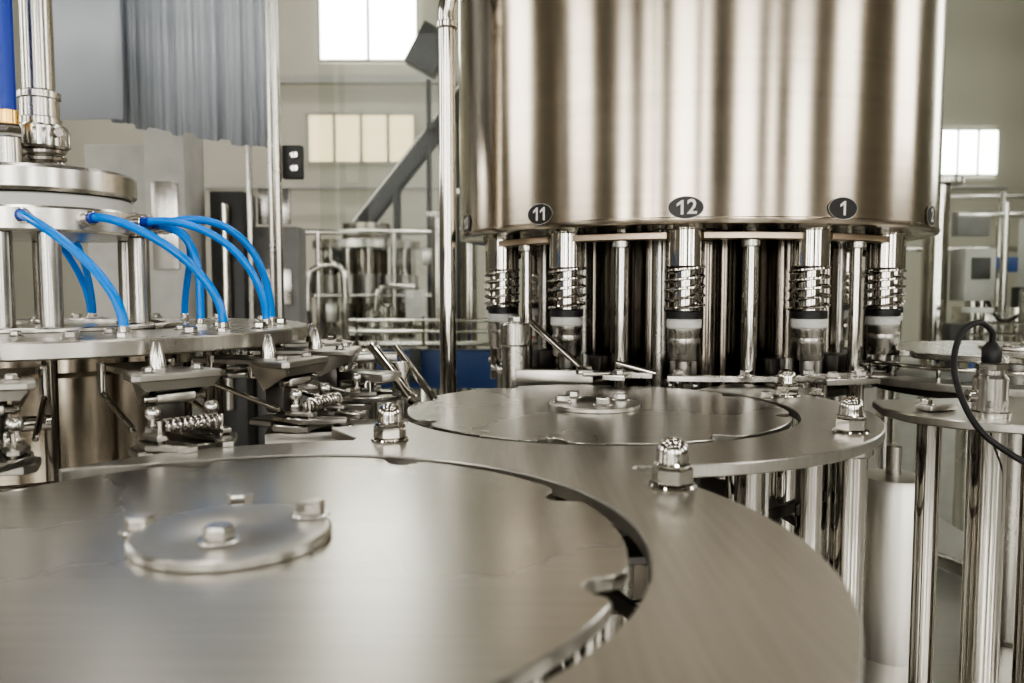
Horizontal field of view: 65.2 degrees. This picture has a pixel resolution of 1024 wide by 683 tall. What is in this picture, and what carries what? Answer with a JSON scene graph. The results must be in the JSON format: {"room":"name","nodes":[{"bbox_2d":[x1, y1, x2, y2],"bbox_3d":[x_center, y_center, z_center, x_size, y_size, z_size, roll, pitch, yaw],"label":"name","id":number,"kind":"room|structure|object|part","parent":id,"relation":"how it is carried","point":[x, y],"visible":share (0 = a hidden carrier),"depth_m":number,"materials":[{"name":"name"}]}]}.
{"room":"processing plant","nodes":[
{"label":"processing plant","id":0,"kind":"room"},
{"bbox_2d":[13,0,1023,348],"bbox_3d":[0.000,-3.692,12.340,16.750,8.062,0.125,0,4,0],"label":"wall","id":1,"kind":"structure","parent":0,"point":[984,83],"depth_m":12.31,"materials":[{"name":"paint"}]},
{"bbox_2d":[305,112,416,164],"bbox_3d":[-2.312,-3.118,12.282,1.694,0.794,0.056,0,4,0],"label":"window","id":2,"kind":"structure","parent":1,"relation":"in","point":[332,138],"depth_m":12.28,"materials":[{"name":"glass"},{"name":"painted metal frame"}]},
{"bbox_2d":[317,0,418,62],"bbox_3d":[-2.188,-5.088,12.148,1.544,1.669,0.056,0,4,0],"label":"window","id":3,"kind":"structure","parent":1,"relation":"in","point":[348,31],"depth_m":12.17,"materials":[{"name":"white glass"}]},
{"bbox_2d":[941,129,1000,175],"bbox_3d":[7.000,-2.906,12.296,0.962,0.712,0.056,0,4,0],"label":"window","id":4,"kind":"structure","parent":1,"relation":"in","point":[965,152],"depth_m":12.30,"materials":[{"name":"white glass"}]},
{"bbox_3d":[0.000,1.056,2.891,16.750,0.125,19.625,0,4,0],"label":"floor","id":5,"kind":"structure","parent":0,"visible":0},
{"bbox_2d":[84,128,307,445],"bbox_3d":[-0.994,0.038,2.468,0.650,1.962,0.330,0,4,0],"label":"tall cabinet","id":6,"kind":"object","parent":5,"relation":"on","point":[167,170],"visible":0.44,"depth_m":2.42,"materials":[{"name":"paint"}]},
{"bbox_2d":[305,222,432,419],"bbox_3d":[-0.925,0.049,5.071,1.000,1.588,0.912,0,4,0],"label":"machine","id":7,"kind":"object","parent":5,"relation":"on","point":[371,287],"visible":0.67,"depth_m":4.79,"materials":[{"name":"metal"}]},
{"bbox_2d":[312,20,461,391],"bbox_3d":[-0.825,-0.712,5.693,1.347,3.022,0.244,0,4,0],"label":"conveyor","id":8,"kind":"object","parent":5,"relation":"on","point":[422,56],"visible":0.26,"depth_m":5.59,"materials":[{"name":"metal"}]},
{"bbox_2d":[349,317,533,401],"bbox_3d":[-0.200,0.457,2.769,0.700,1.088,0.125,0,4,0],"label":"conveyor","id":9,"kind":"object","parent":5,"relation":"on","point":[473,365],"visible":0.25,"depth_m":2.73,"materials":[{"name":"metal"}]},
{"bbox_2d":[426,176,964,472],"bbox_3d":[0.655,0.171,2.916,2.239,1.638,1.531,1,4,10],"label":"metal frame","id":10,"kind":"object","parent":5,"relation":"on","point":[934,262],"visible":0.12,"depth_m":3.35,"materials":[{"name":"metal"}]},
{"bbox_2d":[842,191,1023,523],"bbox_3d":[2.375,0.057,4.217,1.125,1.688,0.719,0,4,0],"label":"machine","id":11,"kind":"object","parent":5,"relation":"on","point":[961,226],"visible":0.21,"depth_m":4.01,"materials":[{"name":"paint"}]},
{"bbox_2d":[862,519,1012,682],"bbox_3d":[-0.062,0.803,0.806,2.075,0.662,2.188,0,4,0],"label":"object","id":12,"kind":"structure","parent":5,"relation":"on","point":[950,538],"depth_m":1.20,"materials":[{"name":"metal"}]},
{"bbox_2d":[0,0,401,493],"bbox_3d":[-0.508,-0.022,0.878,0.769,0.975,0.765,-1,4,-10],"label":"carousel","id":13,"kind":"object","parent":12,"relation":"on","point":[76,390],"visible":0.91,"depth_m":0.78,"materials":[{"name":"metal"}]},
{"bbox_3d":[-0.507,-0.012,0.876,0.550,0.022,0.550,0,4,0],"label":"plate","id":14,"kind":"part","parent":13,"relation":"part of","materials":[{"name":"metal"}]},
{"bbox_2d":[264,0,303,413],"bbox_3d":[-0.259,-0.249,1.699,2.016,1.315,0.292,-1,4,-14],"label":"metal post","id":15,"kind":"object","parent":12,"relation":"on","point":[288,164],"visible":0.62,"depth_m":1.52,"materials":[{"name":"metal"}]},
{"bbox_2d":[52,0,123,119],"bbox_3d":[-0.859,-0.655,1.572,0.206,0.431,0.025,0,4,0],"label":"wall panel","id":16,"kind":"object","parent":15,"relation":"hanging from","point":[87,33],"visible":0.71,"depth_m":1.58,"materials":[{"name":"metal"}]},
{"bbox_2d":[111,0,267,150],"bbox_3d":[-0.669,-0.636,1.661,0.362,0.481,0.025,0,4,0],"label":"curtain","id":17,"kind":"object","parent":15,"relation":"hanging from","point":[196,67],"visible":0.94,"depth_m":1.66,"materials":[{"name":"fabric"}]},
{"bbox_2d":[0,457,628,682],"bbox_3d":[-0.139,0.291,0.408,0.389,0.413,0.389,0,4,0],"label":"round plate","id":18,"kind":"object","parent":12,"relation":"on","point":[306,569],"visible":0.98,"depth_m":0.35,"materials":[{"name":"metal"}]},
{"bbox_3d":[-0.143,0.091,0.402,0.108,0.013,0.098,3,5,39],"label":"hub plate","id":19,"kind":"part","parent":18,"relation":"part of","materials":[{"name":"metal"}]},
{"bbox_2d":[264,340,438,443],"bbox_3d":[-0.164,0.233,0.914,0.173,0.461,0.285,0,4,0],"label":"bracket","id":20,"kind":"object","parent":12,"relation":"on","point":[396,372],"visible":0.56,"depth_m":0.90,"materials":[{"name":"metal"}]},
{"bbox_2d":[436,0,456,394],"bbox_3d":[-0.062,-0.093,1.184,0.116,1.075,0.050,0,4,0],"label":"pipe","id":21,"kind":"object","parent":12,"relation":"on","point":[446,25],"visible":0.68,"depth_m":1.17,"materials":[{"name":"metal"}]},
{"bbox_2d":[59,369,885,682],"bbox_3d":[-0.002,0.269,0.608,0.552,0.431,1.044,1,4,20],"label":"plate","id":22,"kind":"object","parent":12,"relation":"on","point":[733,594],"visible":0.77,"depth_m":0.48,"materials":[{"name":"metal"}]},
{"bbox_2d":[407,385,791,655],"bbox_3d":[0.086,0.262,0.847,0.389,0.413,0.389,0,4,0],"label":"round plate","id":23,"kind":"object","parent":12,"relation":"on","point":[596,415],"visible":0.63,"depth_m":0.78,"materials":[{"name":"metal"}]},
{"bbox_3d":[0.086,0.062,0.836,0.095,0.013,0.095,0,4,0],"label":"hub plate","id":24,"kind":"part","parent":23,"relation":"part of","materials":[{"name":"metal"}]},
{"bbox_2d":[497,316,880,402],"bbox_3d":[0.218,0.210,1.056,0.498,0.487,0.117,1,4,9],"label":"bracket","id":25,"kind":"object","parent":12,"relation":"on","point":[514,334],"visible":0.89,"depth_m":1.04,"materials":[{"name":"metal"}]},
{"bbox_2d":[459,0,946,599],"bbox_3d":[0.295,-0.089,1.372,0.775,1.041,0.775,-1,4,-21],"label":"machine","id":26,"kind":"object","parent":12,"relation":"on","point":[696,187],"visible":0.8,"depth_m":1.04,"materials":[{"name":"metal"}]},
{"bbox_3d":[0.295,0.128,1.387,0.680,0.606,0.680,0,4,0],"label":"carrier frame","id":27,"kind":"part","parent":26,"relation":"part of","materials":[{"name":"silver metal"}]},
{"bbox_3d":[0.295,-0.390,1.352,0.775,0.439,0.775,0,4,0],"label":"tank","id":28,"kind":"part","parent":26,"relation":"part of","materials":[{"name":"metal"}]},
{"bbox_2d":[863,444,914,666],"bbox_3d":[0.544,0.298,1.148,0.100,0.300,0.100,0,4,0],"label":"metal cylinder","id":29,"kind":"object","parent":12,"relation":"on","point":[890,490],"visible":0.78,"depth_m":1.11,"materials":[{"name":"metal"}]},
{"bbox_2d":[885,273,962,576],"bbox_3d":[0.838,-0.213,1.357,0.018,1.285,0.468,-2,4,-21],"label":"frame","id":30,"kind":"object","parent":12,"relation":"on","point":[945,562],"visible":0.02,"depth_m":1.57,"materials":[{"name":"metal"}]},
{"bbox_2d":[864,340,1023,644],"bbox_3d":[0.743,0.225,1.149,0.462,0.445,0.462,-4,5,-44],"label":"platform","id":31,"kind":"object","parent":12,"relation":"on","point":[921,380],"visible":0.56,"depth_m":1.16,"materials":[{"name":"metal"}]},
{"bbox_2d":[872,397,1023,682],"bbox_3d":[0.630,0.264,0.817,0.490,0.412,0.219,0,4,0],"label":"table","id":32,"kind":"object","parent":12,"relation":"on","point":[987,466],"visible":0.96,"depth_m":0.77,"materials":[{"name":"metal"}]},
{"bbox_2d":[951,320,1023,464],"bbox_3d":[0.489,0.092,0.723,0.165,0.220,0.100,2,5,32],"label":"sensor","id":33,"kind":"object","parent":32,"relation":"attached to","point":[988,396],"visible":1,"depth_m":0.76,"materials":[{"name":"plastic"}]},
{"bbox_2d":[942,202,1023,531],"bbox_3d":[2.422,0.200,3.227,1.406,1.538,0.326,0,4,0],"label":"machine","id":34,"kind":"object","parent":5,"relation":"on","point":[972,270],"visible":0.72,"depth_m":3.25,"materials":[{"name":"metal"}]},
{"bbox_3d":[8.312,-3.028,2.613,0.125,8.062,19.375,0,4,0],"label":"wall","id":35,"kind":"structure","parent":0,"visible":0},
{"bbox_2d":[204,75,1007,189],"bbox_3d":[0.625,-3.421,10.623,16.251,2.444,3.062,0,4,0],"label":"overhead beam","id":36,"kind":"structure","parent":35,"relation":"attached to","point":[284,79],"depth_m":12.05,"materials":[{"name":"metal"}]}
]}

